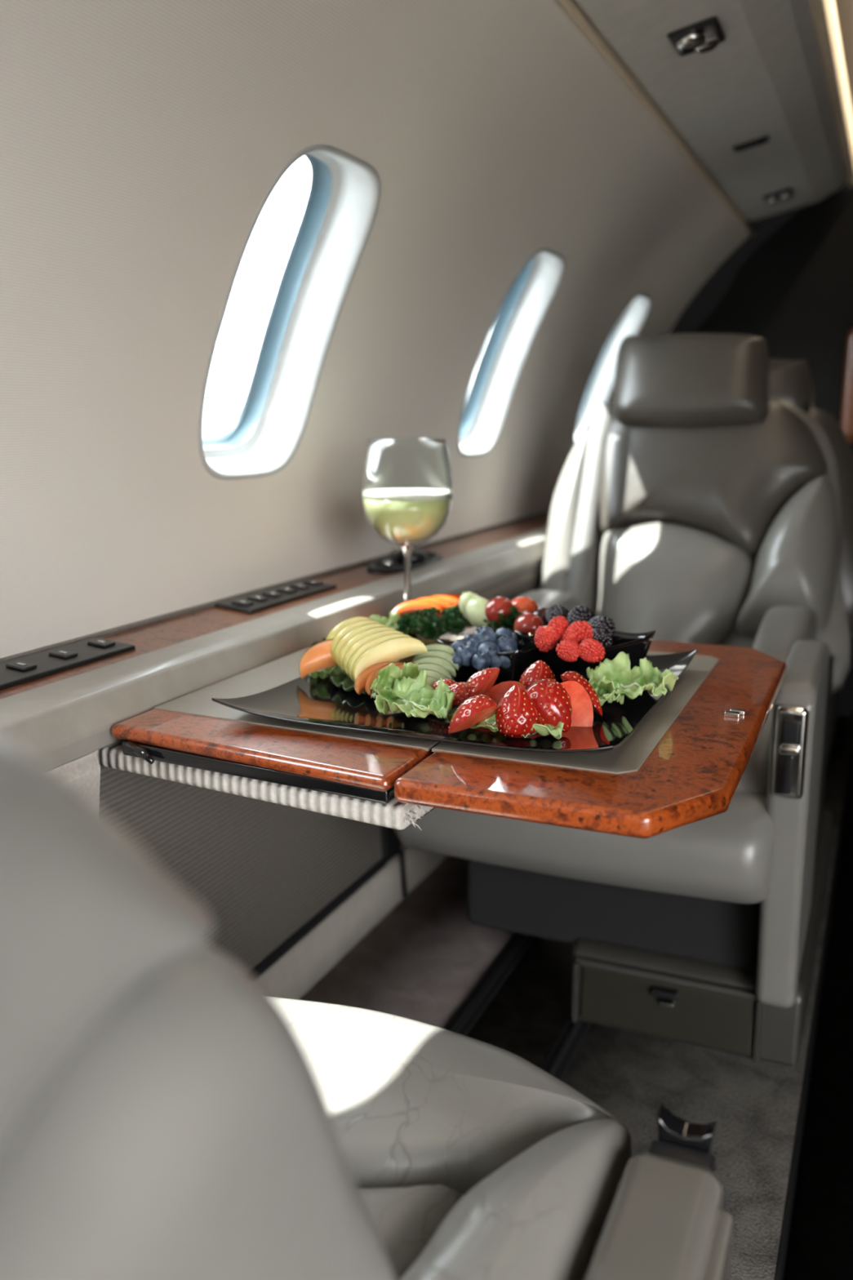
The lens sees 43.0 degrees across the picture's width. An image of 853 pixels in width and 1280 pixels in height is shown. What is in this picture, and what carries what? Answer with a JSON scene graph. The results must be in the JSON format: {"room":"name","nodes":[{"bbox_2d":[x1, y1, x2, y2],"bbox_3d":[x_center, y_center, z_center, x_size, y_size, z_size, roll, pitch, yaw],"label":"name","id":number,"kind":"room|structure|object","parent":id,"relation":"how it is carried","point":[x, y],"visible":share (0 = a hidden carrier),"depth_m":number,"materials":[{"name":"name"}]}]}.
{"room":"aircraft cabin","nodes":[
{"label":"aircraft cabin","id":0,"kind":"room"},
{"bbox_2d":[0,510,550,972],"bbox_3d":[-0.384,0.287,0.921,0.070,0.535,4.550,5,13,23],"label":"wall","id":1,"kind":"structure","parent":0,"point":[260,869],"depth_m":1.27,"materials":[{"name":"grey fabric"}]},
{"bbox_2d":[0,512,550,807],"bbox_3d":[-0.206,0.116,1.158,0.131,0.303,3.880,5,13,23],"label":"ledge","id":2,"kind":"object","parent":1,"relation":"attached to","point":[60,720],"visible":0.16,"depth_m":1.05,"materials":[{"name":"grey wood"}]},
{"bbox_2d":[0,636,135,690],"bbox_3d":[-0.346,0.029,0.874,0.048,0.011,0.290,5,13,23],"label":"switch panel","id":3,"kind":"object","parent":2,"relation":"attached to","point":[20,670],"visible":1,"depth_m":0.93,"materials":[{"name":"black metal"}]},
{"bbox_2d":[5,660,36,671],"bbox_3d":[-0.335,0.021,0.895,0.020,0.004,0.016,5,13,23],"label":"switch","id":4,"kind":"object","parent":3,"relation":"attached to","point":[11,665],"depth_m":0.89,"materials":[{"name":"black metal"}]},
{"bbox_2d":[48,648,78,658],"bbox_3d":[-0.316,0.012,0.940,0.020,0.004,0.016,5,13,23],"label":"switch","id":5,"kind":"object","parent":3,"relation":"attached to","point":[52,653],"depth_m":0.94,"materials":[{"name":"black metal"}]},
{"bbox_2d":[87,638,115,647],"bbox_3d":[-0.296,0.003,0.985,0.020,0.004,0.016,5,13,23],"label":"switch","id":6,"kind":"object","parent":3,"relation":"attached to","point":[91,642],"depth_m":0.98,"materials":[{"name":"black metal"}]},
{"bbox_2d":[214,579,336,613],"bbox_3d":[-0.172,-0.053,1.270,0.048,0.011,0.200,5,13,23],"label":"switch panel","id":7,"kind":"object","parent":2,"relation":"attached to","point":[263,600],"visible":1,"depth_m":1.25,"materials":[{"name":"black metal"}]},
{"bbox_2d":[231,599,253,605],"bbox_3d":[-0.204,-0.041,1.197,0.020,0.004,0.016,5,13,23],"label":"switch","id":8,"kind":"object","parent":7,"relation":"attached to","point":[233,602],"depth_m":1.19,"materials":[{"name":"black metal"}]},
{"bbox_2d":[247,595,268,601],"bbox_3d":[-0.191,-0.047,1.226,0.020,0.004,0.016,5,13,23],"label":"switch","id":9,"kind":"object","parent":7,"relation":"attached to","point":[250,597],"depth_m":1.22,"materials":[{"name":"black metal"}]},
{"bbox_2d":[262,591,283,597],"bbox_3d":[-0.178,-0.053,1.254,0.020,0.004,0.016,5,13,23],"label":"switch","id":10,"kind":"object","parent":7,"relation":"attached to","point":[264,593],"depth_m":1.25,"materials":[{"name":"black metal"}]},
{"bbox_2d":[276,586,297,593],"bbox_3d":[-0.166,-0.059,1.283,0.020,0.004,0.016,5,13,23],"label":"switch","id":11,"kind":"object","parent":7,"relation":"attached to","point":[279,589],"depth_m":1.28,"materials":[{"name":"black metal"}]},
{"bbox_2d":[289,583,310,589],"bbox_3d":[-0.153,-0.065,1.312,0.020,0.004,0.016,5,13,23],"label":"switch","id":12,"kind":"object","parent":7,"relation":"attached to","point":[295,586],"depth_m":1.31,"materials":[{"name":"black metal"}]},
{"bbox_2d":[302,579,322,585],"bbox_3d":[-0.141,-0.071,1.341,0.020,0.004,0.016,5,13,23],"label":"switch","id":13,"kind":"object","parent":7,"relation":"attached to","point":[306,582],"depth_m":1.34,"materials":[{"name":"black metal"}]},
{"bbox_2d":[366,549,442,573],"bbox_3d":[-0.030,-0.118,1.566,0.067,0.024,0.222,5,13,24],"label":"cup holder","id":14,"kind":"object","parent":2,"relation":"in","point":[394,563],"visible":0.88,"depth_m":1.55,"materials":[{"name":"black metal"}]},
{"bbox_2d":[93,626,786,838],"bbox_3d":[0.041,0.060,0.997,0.517,0.048,0.540,5,13,23],"label":"folding table","id":15,"kind":"object","parent":2,"relation":"attached to","point":[686,762],"visible":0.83,"depth_m":0.79,"materials":[{"name":"brown wood"}]},
{"bbox_2d":[360,437,453,619],"bbox_3d":[-0.022,-0.123,1.246,0.106,0.214,0.106,5,13,23],"label":"wine glass","id":16,"kind":"object","parent":15,"relation":"on","point":[406,549],"visible":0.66,"depth_m":1.23,"materials":[{"name":"clear"}]},
{"bbox_2d":[363,488,450,541],"bbox_3d":[-0.022,-0.142,1.242,0.102,0.058,0.102,5,13,23],"label":"white wine","id":17,"kind":"object","parent":16,"relation":"in","point":[402,514],"visible":0.94,"depth_m":1.20,"materials":[{"name":"liquid"}]},
{"bbox_2d":[360,437,453,546],"bbox_3d":[-0.022,-0.168,1.237,0.106,0.122,0.106,5,13,23],"label":"bowl","id":18,"kind":"object","parent":16,"relation":"on","point":[368,519],"depth_m":1.23,"materials":[{"name":"clear glass"}]},
{"bbox_2d":[211,624,697,754],"bbox_3d":[0.045,0.037,0.950,0.323,0.020,0.338,5,13,23],"label":"platter","id":19,"kind":"object","parent":15,"relation":"on","point":[308,700],"visible":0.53,"depth_m":0.87,"materials":[{"name":"ceramic"}]},
{"bbox_2d":[299,638,337,678],"bbox_3d":[-0.083,0.014,0.979,0.068,0.032,0.030,-3,12,-15],"label":"slice","id":20,"kind":"object","parent":19,"relation":"on","point":[318,656],"visible":0.55,"depth_m":0.97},
{"bbox_2d":[309,665,346,679],"bbox_3d":[-0.076,0.025,0.993,0.064,0.020,0.045,-4,12,-17],"label":"lettuce leaf","id":21,"kind":"object","parent":19,"relation":"on","point":[324,673],"visible":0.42,"depth_m":0.98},
{"bbox_2d":[329,672,367,694],"bbox_3d":[-0.055,0.039,0.954,0.050,0.010,0.087,-9,15,-36],"label":"leaf","id":22,"kind":"object","parent":19,"relation":"on","point":[341,680],"visible":0.29,"depth_m":0.96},
{"bbox_2d":[325,616,373,639],"bbox_3d":[-0.071,-0.004,1.003,0.059,0.034,0.018,-10,15,-40],"label":"apple slice","id":23,"kind":"object","parent":19,"relation":"on","point":[339,627],"visible":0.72,"depth_m":0.99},
{"bbox_2d":[330,619,381,662],"bbox_3d":[-0.064,-0.001,0.991,0.061,0.034,0.018,-9,15,-38],"label":"apple slice","id":24,"kind":"object","parent":19,"relation":"on","point":[345,630],"visible":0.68,"depth_m":0.98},
{"bbox_2d":[333,622,388,666],"bbox_3d":[-0.058,0.003,0.979,0.063,0.035,0.018,-9,15,-36],"label":"apple slice","id":25,"kind":"object","parent":19,"relation":"on","point":[349,635],"visible":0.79,"depth_m":0.97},
{"bbox_2d":[338,626,395,672],"bbox_3d":[-0.052,0.006,0.968,0.065,0.035,0.018,-8,14,-34],"label":"apple slice","id":26,"kind":"object","parent":19,"relation":"on","point":[353,640],"visible":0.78,"depth_m":0.96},
{"bbox_2d":[342,630,404,676],"bbox_3d":[-0.046,0.010,0.957,0.067,0.036,0.018,-8,14,-33],"label":"apple slice","id":27,"kind":"object","parent":19,"relation":"on","point":[357,645],"visible":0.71,"depth_m":0.94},
{"bbox_2d":[354,662,395,695],"bbox_3d":[-0.041,0.030,0.927,0.052,0.023,0.019,-8,14,-34],"label":"slice","id":28,"kind":"object","parent":19,"relation":"on","point":[360,682],"visible":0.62,"depth_m":0.91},
{"bbox_2d":[347,633,412,681],"bbox_3d":[-0.040,0.013,0.946,0.069,0.036,0.018,-7,14,-31],"label":"apple slice","id":29,"kind":"object","parent":19,"relation":"on","point":[362,650],"visible":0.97,"depth_m":0.94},
{"bbox_2d":[364,662,404,696],"bbox_3d":[-0.032,0.031,0.924,0.052,0.023,0.019,-9,15,-37],"label":"slice","id":30,"kind":"object","parent":19,"relation":"on","point":[373,676],"visible":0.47,"depth_m":0.91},
{"bbox_2d":[351,636,427,682],"bbox_3d":[-0.034,0.016,0.936,0.070,0.037,0.018,-7,13,-29],"label":"apple slice","id":31,"kind":"object","parent":19,"relation":"on","point":[393,650],"visible":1,"depth_m":0.93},
{"bbox_2d":[368,611,418,633],"bbox_3d":[-0.038,-0.014,1.153,0.059,0.027,0.039,5,13,24],"label":"lettuce leaf","id":32,"kind":"object","parent":19,"relation":"on","point":[394,616],"visible":0.19,"depth_m":1.16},
{"bbox_2d":[369,662,429,698],"bbox_3d":[-0.020,0.035,0.877,0.051,0.031,0.031,-6,13,-28],"label":"lettuce leaf","id":33,"kind":"object","parent":19,"relation":"on","point":[384,682],"visible":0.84,"depth_m":0.88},
{"bbox_2d":[373,668,454,719],"bbox_3d":[-0.010,0.043,0.850,0.053,0.033,0.070,-7,13,-30],"label":"lettuce leaf","id":34,"kind":"object","parent":19,"relation":"on","point":[424,701],"visible":1,"depth_m":0.85,"materials":[{"name":"food"}]},
{"bbox_2d":[392,600,442,617],"bbox_3d":[-0.011,-0.033,1.180,0.056,0.023,0.020,-2,12,-8],"label":"slice","id":35,"kind":"object","parent":19,"relation":"on","point":[411,606],"visible":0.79,"depth_m":1.18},
{"bbox_2d":[395,606,466,639],"bbox_3d":[0.004,-0.018,1.117,0.074,0.033,0.055,8,14,35],"label":"parsley sprig","id":36,"kind":"object","parent":19,"relation":"on","point":[428,621],"visible":1,"depth_m":1.11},
{"bbox_2d":[414,596,452,610],"bbox_3d":[0.001,-0.037,1.199,0.056,0.023,0.020,-1,12,-3],"label":"slice","id":37,"kind":"object","parent":19,"relation":"on","point":[443,604],"visible":0.4,"depth_m":1.20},
{"bbox_2d":[422,669,445,679],"bbox_3d":[-0.003,0.034,0.909,0.042,0.018,0.016,-6,13,-25],"label":"slice","id":38,"kind":"object","parent":19,"relation":"on","point":[433,673],"visible":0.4,"depth_m":0.91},
{"bbox_2d":[413,656,456,676],"bbox_3d":[0.003,0.023,0.940,0.042,0.018,0.016,-4,12,-17],"label":"slice","id":39,"kind":"object","parent":19,"relation":"on","point":[445,663],"visible":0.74,"depth_m":0.94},
{"bbox_2d":[417,662,451,679],"bbox_3d":[-0.001,0.028,0.924,0.042,0.018,0.016,-5,13,-21],"label":"slice","id":40,"kind":"object","parent":19,"relation":"on","point":[436,667],"visible":0.43,"depth_m":0.93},
{"bbox_2d":[411,649,458,671],"bbox_3d":[0.006,0.018,0.956,0.042,0.018,0.016,-3,12,-14],"label":"slice","id":41,"kind":"object","parent":19,"relation":"on","point":[442,654],"visible":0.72,"depth_m":0.95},
{"bbox_2d":[414,643,455,656],"bbox_3d":[0.009,0.012,0.973,0.042,0.018,0.016,-2,12,-10],"label":"slice","id":42,"kind":"object","parent":19,"relation":"on","point":[448,649],"visible":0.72,"depth_m":0.97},
{"bbox_2d":[431,678,456,689],"bbox_3d":[0.015,0.040,0.890,0.027,0.016,0.027,-1,12,-5],"label":"strawberry","id":43,"kind":"object","parent":19,"relation":"on","point":[448,682],"visible":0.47,"depth_m":0.89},
{"bbox_2d":[430,595,458,606],"bbox_3d":[0.014,-0.039,1.212,0.056,0.023,0.020,1,12,3],"label":"slice","id":44,"kind":"object","parent":19,"relation":"on","point":[452,600],"visible":0.33,"depth_m":1.21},
{"bbox_2d":[441,600,474,628],"bbox_3d":[0.042,-0.028,1.150,0.056,0.030,0.043,5,13,23],"label":"parsley sprig","id":45,"kind":"object","parent":19,"relation":"on","point":[455,611],"visible":0.3,"depth_m":1.15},
{"bbox_2d":[448,681,476,706],"bbox_3d":[0.026,0.043,0.882,0.029,0.017,0.032,-9,15,-38],"label":"strawberry","id":46,"kind":"object","parent":19,"relation":"on","point":[460,695],"visible":0.48,"depth_m":0.87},
{"bbox_2d":[458,591,479,621],"bbox_3d":[0.048,-0.034,1.134,0.029,0.033,0.026,3,12,14],"label":"grape","id":47,"kind":"object","parent":19,"relation":"on","point":[464,598],"visible":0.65,"depth_m":1.13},
{"bbox_2d":[448,694,497,733],"bbox_3d":[0.037,0.056,0.811,0.032,0.030,0.036,8,14,34],"label":"strawberry","id":48,"kind":"object","parent":19,"relation":"on","point":[475,709],"visible":1,"depth_m":0.80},
{"bbox_2d":[465,596,495,630],"bbox_3d":[0.058,-0.026,1.116,0.030,0.035,0.037,-10,15,-39],"label":"grape","id":49,"kind":"object","parent":19,"relation":"on","point":[475,607],"visible":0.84,"depth_m":1.11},
{"bbox_2d":[465,667,499,697],"bbox_3d":[0.044,0.037,0.876,0.031,0.031,0.026,-8,14,-34],"label":"strawberry","id":50,"kind":"object","parent":19,"relation":"on","point":[482,682],"visible":0.91,"depth_m":0.87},
{"bbox_2d":[437,625,537,684],"bbox_3d":[0.066,0.015,1.004,0.082,0.037,0.082,7,14,30],"label":"square bowl","id":51,"kind":"object","parent":19,"relation":"on","point":[520,660],"visible":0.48,"depth_m":0.97,"materials":[{"name":"ceramic"}]},
{"bbox_2d":[452,653,463,667],"bbox_3d":[0.026,0.018,0.962,0.014,0.015,0.014,-8,14,-33],"label":"blueberry","id":52,"kind":"object","parent":51,"relation":"in","point":[457,659],"visible":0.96,"depth_m":0.96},
{"bbox_2d":[450,639,465,652],"bbox_3d":[0.030,0.008,0.979,0.017,0.018,0.017,-6,13,-27],"label":"blueberry","id":53,"kind":"object","parent":51,"relation":"in","point":[455,645],"visible":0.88,"depth_m":0.97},
{"bbox_2d":[455,642,477,666],"bbox_3d":[0.036,0.013,0.969,0.020,0.022,0.020,-2,12,-8],"label":"blueberry","id":54,"kind":"object","parent":51,"relation":"in","point":[467,651],"visible":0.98,"depth_m":0.96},
{"bbox_2d":[466,637,480,648],"bbox_3d":[0.043,0.006,0.977,0.017,0.018,0.016,7,14,32],"label":"blueberry","id":55,"kind":"object","parent":51,"relation":"in","point":[474,642],"visible":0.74,"depth_m":0.97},
{"bbox_2d":[471,650,490,670],"bbox_3d":[0.048,0.018,0.957,0.016,0.017,0.016,-4,12,-18],"label":"blueberry","id":56,"kind":"object","parent":51,"relation":"in","point":[480,660],"visible":0.98,"depth_m":0.95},
{"bbox_2d":[472,625,495,644],"bbox_3d":[0.052,-0.003,0.980,0.021,0.022,0.020,-4,12,-17],"label":"blueberry","id":57,"kind":"object","parent":51,"relation":"in","point":[483,633],"visible":0.84,"depth_m":0.97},
{"bbox_2d":[477,640,499,658],"bbox_3d":[0.055,0.011,0.967,0.020,0.020,0.021,-1,12,-4],"label":"blueberry","id":58,"kind":"object","parent":51,"relation":"in","point":[489,647],"visible":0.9,"depth_m":0.96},
{"bbox_2d":[489,654,501,667],"bbox_3d":[0.062,0.019,0.962,0.012,0.013,0.012,-3,12,-13],"label":"blueberry","id":59,"kind":"object","parent":51,"relation":"in","point":[495,661],"visible":0.96,"depth_m":0.96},
{"bbox_2d":[495,626,512,640],"bbox_3d":[0.071,-0.004,0.995,0.016,0.018,0.017,7,14,30],"label":"blueberry","id":60,"kind":"object","parent":51,"relation":"in","point":[500,632],"visible":0.7,"depth_m":0.99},
{"bbox_2d":[500,650,510,668],"bbox_3d":[0.071,0.017,0.962,0.015,0.016,0.015,-2,12,-10],"label":"blueberry","id":61,"kind":"object","parent":51,"relation":"in","point":[505,662],"visible":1,"depth_m":0.96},
{"bbox_2d":[494,635,517,652],"bbox_3d":[0.072,0.006,0.979,0.021,0.022,0.021,9,15,36],"label":"blueberry","id":62,"kind":"object","parent":51,"relation":"in","point":[504,643],"visible":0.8,"depth_m":0.97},
{"bbox_2d":[484,596,512,626],"bbox_3d":[0.074,-0.029,1.108,0.031,0.031,0.031,8,14,34],"label":"grape","id":63,"kind":"object","parent":19,"relation":"on","point":[495,606],"visible":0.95,"depth_m":1.10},
{"bbox_2d":[481,604,523,632],"bbox_3d":[0.083,-0.022,1.103,0.057,0.030,0.039,5,13,23],"label":"parsley sprig","id":64,"kind":"object","parent":19,"relation":"on","point":[508,623],"visible":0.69,"depth_m":1.09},
{"bbox_2d":[447,712,564,739],"bbox_3d":[0.060,0.064,0.826,0.092,0.015,0.037,5,13,22],"label":"lettuce leaf","id":65,"kind":"object","parent":19,"relation":"on","point":[556,731],"visible":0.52,"depth_m":0.81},
{"bbox_2d":[486,680,526,706],"bbox_3d":[0.065,0.046,0.890,0.038,0.024,0.020,3,12,15],"label":"strawberry","id":66,"kind":"object","parent":19,"relation":"on","point":[497,691],"visible":0.28,"depth_m":0.89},
{"bbox_2d":[495,684,538,737],"bbox_3d":[0.066,0.055,0.806,0.033,0.040,0.020,5,13,24],"label":"strawberry","id":67,"kind":"object","parent":19,"relation":"on","point":[516,714],"visible":1,"depth_m":0.80,"materials":[{"name":"food"}]},
{"bbox_2d":[510,596,538,617],"bbox_3d":[0.098,-0.028,1.115,0.034,0.033,0.035,-9,15,-38],"label":"grape","id":68,"kind":"object","parent":19,"relation":"on","point":[524,604],"visible":0.36,"depth_m":1.10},
{"bbox_2d":[514,613,544,633],"bbox_3d":[0.100,-0.012,1.048,0.030,0.028,0.029,1,12,7],"label":"grape","id":69,"kind":"object","parent":19,"relation":"on","point":[529,623],"visible":0.59,"depth_m":1.04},
{"bbox_2d":[519,659,556,689],"bbox_3d":[0.092,0.035,0.897,0.031,0.037,0.031,-10,15,-40],"label":"strawberry","id":70,"kind":"object","parent":19,"relation":"on","point":[539,670],"visible":0.56,"depth_m":0.89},
{"bbox_2d":[531,607,548,626],"bbox_3d":[0.117,-0.020,1.100,0.026,0.026,0.028,3,12,15],"label":"grape","id":71,"kind":"object","parent":19,"relation":"on","point":[540,611],"visible":0.16,"depth_m":1.09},
{"bbox_2d":[525,678,572,732],"bbox_3d":[0.091,0.050,0.827,0.040,0.038,0.029,2,12,11],"label":"strawberry","id":72,"kind":"object","parent":19,"relation":"on","point":[552,700],"visible":0.85,"depth_m":0.82,"materials":[{"name":"food"}]},
{"bbox_2d":[560,680,594,726],"bbox_3d":[0.113,0.051,0.851,0.038,0.040,0.024,3,12,14],"label":"strawberry","id":73,"kind":"object","parent":19,"relation":"on","point":[582,705],"visible":0.52,"depth_m":0.84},
{"bbox_2d":[560,671,602,715],"bbox_3d":[0.123,0.043,0.861,0.034,0.035,0.023,1,12,6],"label":"strawberry","id":74,"kind":"object","parent":19,"relation":"on","point":[568,675],"visible":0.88,"depth_m":0.85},
{"bbox_2d":[515,630,655,681],"bbox_3d":[0.147,0.012,1.003,0.092,0.043,0.092,-11,16,-44],"label":"square bowl","id":75,"kind":"object","parent":19,"relation":"on","point":[637,646],"visible":0.37,"depth_m":0.99,"materials":[{"name":"ceramic"}]},
{"bbox_2d":[533,626,558,652],"bbox_3d":[0.105,-0.001,0.949,0.021,0.023,0.021,-9,15,-37],"label":"raspberry","id":76,"kind":"object","parent":75,"relation":"in","point":[546,637],"visible":1,"depth_m":0.94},
{"bbox_2d":[545,604,569,625],"bbox_3d":[0.128,-0.020,1.046,0.027,0.029,0.027,-2,12,-8],"label":"blackberry","id":77,"kind":"object","parent":75,"relation":"in","point":[555,610],"visible":0.44,"depth_m":1.04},
{"bbox_2d":[547,615,568,641],"bbox_3d":[0.116,-0.010,0.954,0.020,0.023,0.020,-9,15,-38],"label":"raspberry","id":78,"kind":"object","parent":75,"relation":"in","point":[559,623],"visible":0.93,"depth_m":0.95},
{"bbox_2d":[555,640,580,662],"bbox_3d":[0.121,0.009,0.926,0.021,0.019,0.018,1,12,3],"label":"raspberry","id":79,"kind":"object","parent":75,"relation":"in","point":[566,650],"visible":1,"depth_m":0.92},
{"bbox_2d":[562,620,593,644],"bbox_3d":[0.132,-0.003,0.944,0.027,0.028,0.024,-2,12,-9],"label":"raspberry","id":80,"kind":"object","parent":75,"relation":"in","point":[579,630],"visible":0.65,"depth_m":0.94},
{"bbox_2d":[566,604,594,625],"bbox_3d":[0.146,-0.018,1.024,0.027,0.030,0.027,-3,12,-13],"label":"blackberry","id":81,"kind":"object","parent":75,"relation":"in","point":[580,612],"visible":0.54,"depth_m":1.01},
{"bbox_2d":[578,638,605,662],"bbox_3d":[0.141,0.009,0.921,0.023,0.021,0.020,11,16,42],"label":"raspberry","id":82,"kind":"object","parent":75,"relation":"in","point":[591,650],"visible":1,"depth_m":0.92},
{"bbox_2d":[587,614,615,637],"bbox_3d":[0.160,-0.009,1.002,0.029,0.028,0.026,9,14,36],"label":"blackberry","id":83,"kind":"object","parent":75,"relation":"in","point":[602,622],"visible":0.38,"depth_m":0.99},
{"bbox_2d":[591,628,613,650],"bbox_3d":[0.153,0.002,0.963,0.024,0.024,0.026,-10,16,-41],"label":"blackberry","id":84,"kind":"object","parent":75,"relation":"in","point":[602,636],"visible":0.49,"depth_m":0.95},
{"bbox_2d":[588,675,625,706],"bbox_3d":[0.140,0.043,0.877,0.044,0.024,0.031,-2,12,-8],"label":"lettuce leaf","id":85,"kind":"object","parent":19,"relation":"on","point":[603,695],"visible":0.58,"depth_m":0.88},
{"bbox_2d":[586,651,679,699],"bbox_3d":[0.170,0.030,0.895,0.073,0.029,0.058,-3,12,-15],"label":"lettuce leaf","id":86,"kind":"object","parent":19,"relation":"on","point":[637,680],"visible":0.96,"depth_m":0.91,"materials":[{"name":"food"}]},
{"bbox_2d":[248,826,400,979],"bbox_3d":[-0.212,0.210,1.258,0.025,0.402,0.820,5,13,23],"label":"trim","id":87,"kind":"structure","parent":1,"relation":"attached to","point":[390,842],"depth_m":1.47,"materials":[{"name":"plastic"}]},
{"bbox_2d":[257,844,447,999],"bbox_3d":[0.010,0.337,1.787,0.016,0.074,2.500,5,13,23],"label":"baseboard","id":88,"kind":"structure","parent":1,"relation":"attached to","point":[308,961],"depth_m":1.49,"materials":[{"name":"plastic"}]},
{"bbox_2d":[0,0,751,657],"bbox_3d":[-0.235,-0.244,0.747,0.315,0.706,4.550,5,13,23],"label":"wall","id":89,"kind":"structure","parent":0,"point":[143,143],"depth_m":1.06,"materials":[{"name":"plastic"}]},
{"bbox_2d":[197,144,381,479],"bbox_3d":[-0.172,-0.357,1.163,0.210,0.366,0.234,5,13,23],"label":"window","id":90,"kind":"structure","parent":89,"relation":"in","point":[340,213],"depth_m":1.25,"materials":[{"name":"white plastic"}]},
{"bbox_2d":[457,248,565,457],"bbox_3d":[0.112,-0.492,1.813,0.210,0.366,0.234,5,13,23],"label":"window","id":91,"kind":"structure","parent":89,"relation":"in","point":[516,323],"depth_m":1.90,"materials":[{"name":"white plastic"}]},
{"bbox_2d":[573,293,652,444],"bbox_3d":[0.389,-0.623,2.445,0.210,0.366,0.234,5,13,23],"label":"window","id":92,"kind":"structure","parent":89,"relation":"in","point":[600,385],"depth_m":2.53,"materials":[{"name":"white plastic"}]},
{"bbox_2d":[559,0,755,235],"bbox_3d":[-0.088,-0.572,0.615,0.010,0.010,4.510,5,13,23],"label":"trim","id":93,"kind":"structure","parent":89,"relation":"attached to","point":[569,5],"depth_m":1.49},
{"bbox_2d":[299,715,852,1279],"bbox_3d":[0.131,0.667,0.775,1.150,0.160,4.550,5,13,23],"label":"floor","id":94,"kind":"structure","parent":0,"point":[754,1107],"depth_m":1.30,"materials":[{"name":"grey carpet"}]},
{"bbox_2d":[399,849,408,898],"bbox_3d":[-0.035,0.357,1.647,0.014,0.078,0.008,-6,13,-28],"label":"power cable","id":95,"kind":"object","parent":94,"relation":"on","point":[402,854],"visible":1,"depth_m":1.64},
{"bbox_2d":[444,932,535,1035],"bbox_3d":[0.192,0.400,1.665,0.028,0.010,2.600,5,13,23],"label":"rail","id":96,"kind":"object","parent":94,"relation":"on","point":[473,1006],"visible":0.02,"depth_m":1.41,"materials":[{"name":"metal"}]},
{"bbox_2d":[540,1015,591,1080],"bbox_3d":[0.312,0.410,1.615,0.028,0.010,2.600,5,13,23],"label":"rail","id":97,"kind":"object","parent":94,"relation":"on","point":[562,1054],"visible":0.02,"depth_m":1.27,"materials":[{"name":"metal"}]},
{"bbox_2d":[0,737,733,1279],"bbox_3d":[-0.149,0.291,0.490,0.514,0.678,0.567,5,13,23],"label":"lounge seat","id":98,"kind":"object","parent":97,"relation":"on","point":[165,1115],"visible":1,"depth_m":0.30,"materials":[{"name":"grey leather"}]},
{"bbox_2d":[359,1185,464,1279],"bbox_3d":[-0.195,0.360,0.529,0.346,0.121,0.310,5,13,23],"label":"seat cushion","id":99,"kind":"object","parent":98,"relation":"on","point":[406,1219],"depth_m":0.56,"materials":[{"name":"grey leather"}]},
{"bbox_2d":[271,996,627,1195],"bbox_3d":[-0.090,0.321,0.689,0.424,0.130,0.175,5,13,23],"label":"cushion","id":100,"kind":"object","parent":98,"relation":"on","point":[416,1108],"depth_m":0.63,"materials":[{"name":"grey leather"}]},
{"bbox_2d":[393,333,850,1066],"bbox_3d":[0.333,-0.033,1.594,0.540,0.864,0.990,5,13,23],"label":"lounge seat","id":101,"kind":"object","parent":97,"relation":"on","point":[703,506],"visible":0.8,"depth_m":1.39,"materials":[{"name":"grey leather"}]},
{"bbox_2d":[393,790,774,904],"bbox_3d":[0.287,0.162,1.504,0.435,0.132,0.720,5,13,23],"label":"seat cushion","id":102,"kind":"object","parent":101,"relation":"on","point":[729,855],"depth_m":1.16,"materials":[{"name":"grey leather"}]},
{"bbox_2d":[597,522,751,644],"bbox_3d":[0.406,-0.035,1.823,0.254,0.313,0.179,5,13,23],"label":"lumbar cushion","id":103,"kind":"object","parent":101,"relation":"on","point":[683,582],"depth_m":1.79,"materials":[{"name":"grey leather"}]},
{"bbox_2d":[768,358,852,767],"bbox_3d":[0.716,-0.182,2.382,0.524,0.838,0.520,5,13,23],"label":"lounge seat","id":104,"kind":"object","parent":94,"relation":"on","point":[790,380],"visible":0.09,"depth_m":2.15,"materials":[{"name":"grey leather"}]},
{"bbox_2d":[836,328,852,716],"bbox_3d":[1.124,-0.265,2.582,0.285,0.929,0.148,5,13,23],"label":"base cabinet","id":105,"kind":"object","parent":94,"relation":"on","point":[845,704],"visible":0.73,"depth_m":2.53,"materials":[{"name":"metal"}]},
{"bbox_2d":[669,181,852,424],"bbox_3d":[1.331,-0.428,2.568,1.862,1.597,0.030,5,13,23],"label":"wall","id":106,"kind":"structure","parent":0,"point":[788,285],"depth_m":2.65,"materials":[{"name":"black"}]},
{"bbox_2d":[808,0,852,186],"bbox_3d":[0.107,-0.665,0.487,0.020,0.065,4.470,5,13,23],"label":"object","id":107,"kind":"structure","parent":106,"relation":"attached to","point":[824,12],"depth_m":1.71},
{"bbox_2d":[746,0,852,230],"bbox_3d":[0.430,-0.607,0.381,1.276,0.271,4.550,5,13,23],"label":"ceiling","id":108,"kind":"structure","parent":0,"point":[844,8],"depth_m":1.73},
{"bbox_2d":[571,0,846,221],"bbox_3d":[0.002,-0.635,0.551,0.228,0.140,4.490,5,13,23],"label":"panel","id":109,"kind":"object","parent":108,"relation":"attached to","point":[767,76],"visible":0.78,"depth_m":1.58,"materials":[{"name":"grey plastic"}]},
{"bbox_2d":[666,15,725,57],"bbox_3d":[0.335,-0.743,1.338,0.058,0.028,0.084,5,13,23],"label":"air gasper","id":110,"kind":"object","parent":109,"relation":"attached to","point":[705,35],"visible":1,"depth_m":1.32,"materials":[{"name":"silver metal"}]},
{"bbox_2d":[732,135,769,151],"bbox_3d":[0.558,-0.854,1.862,0.058,0.019,0.032,5,13,23],"label":"speaker slot","id":111,"kind":"object","parent":109,"relation":"attached to","point":[739,148],"visible":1,"depth_m":1.85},
{"bbox_2d":[762,187,795,204],"bbox_3d":[0.748,-0.941,2.300,0.058,0.024,0.080,5,13,23],"label":"light","id":112,"kind":"object","parent":109,"relation":"attached to","point":[786,193],"visible":1,"depth_m":2.28,"materials":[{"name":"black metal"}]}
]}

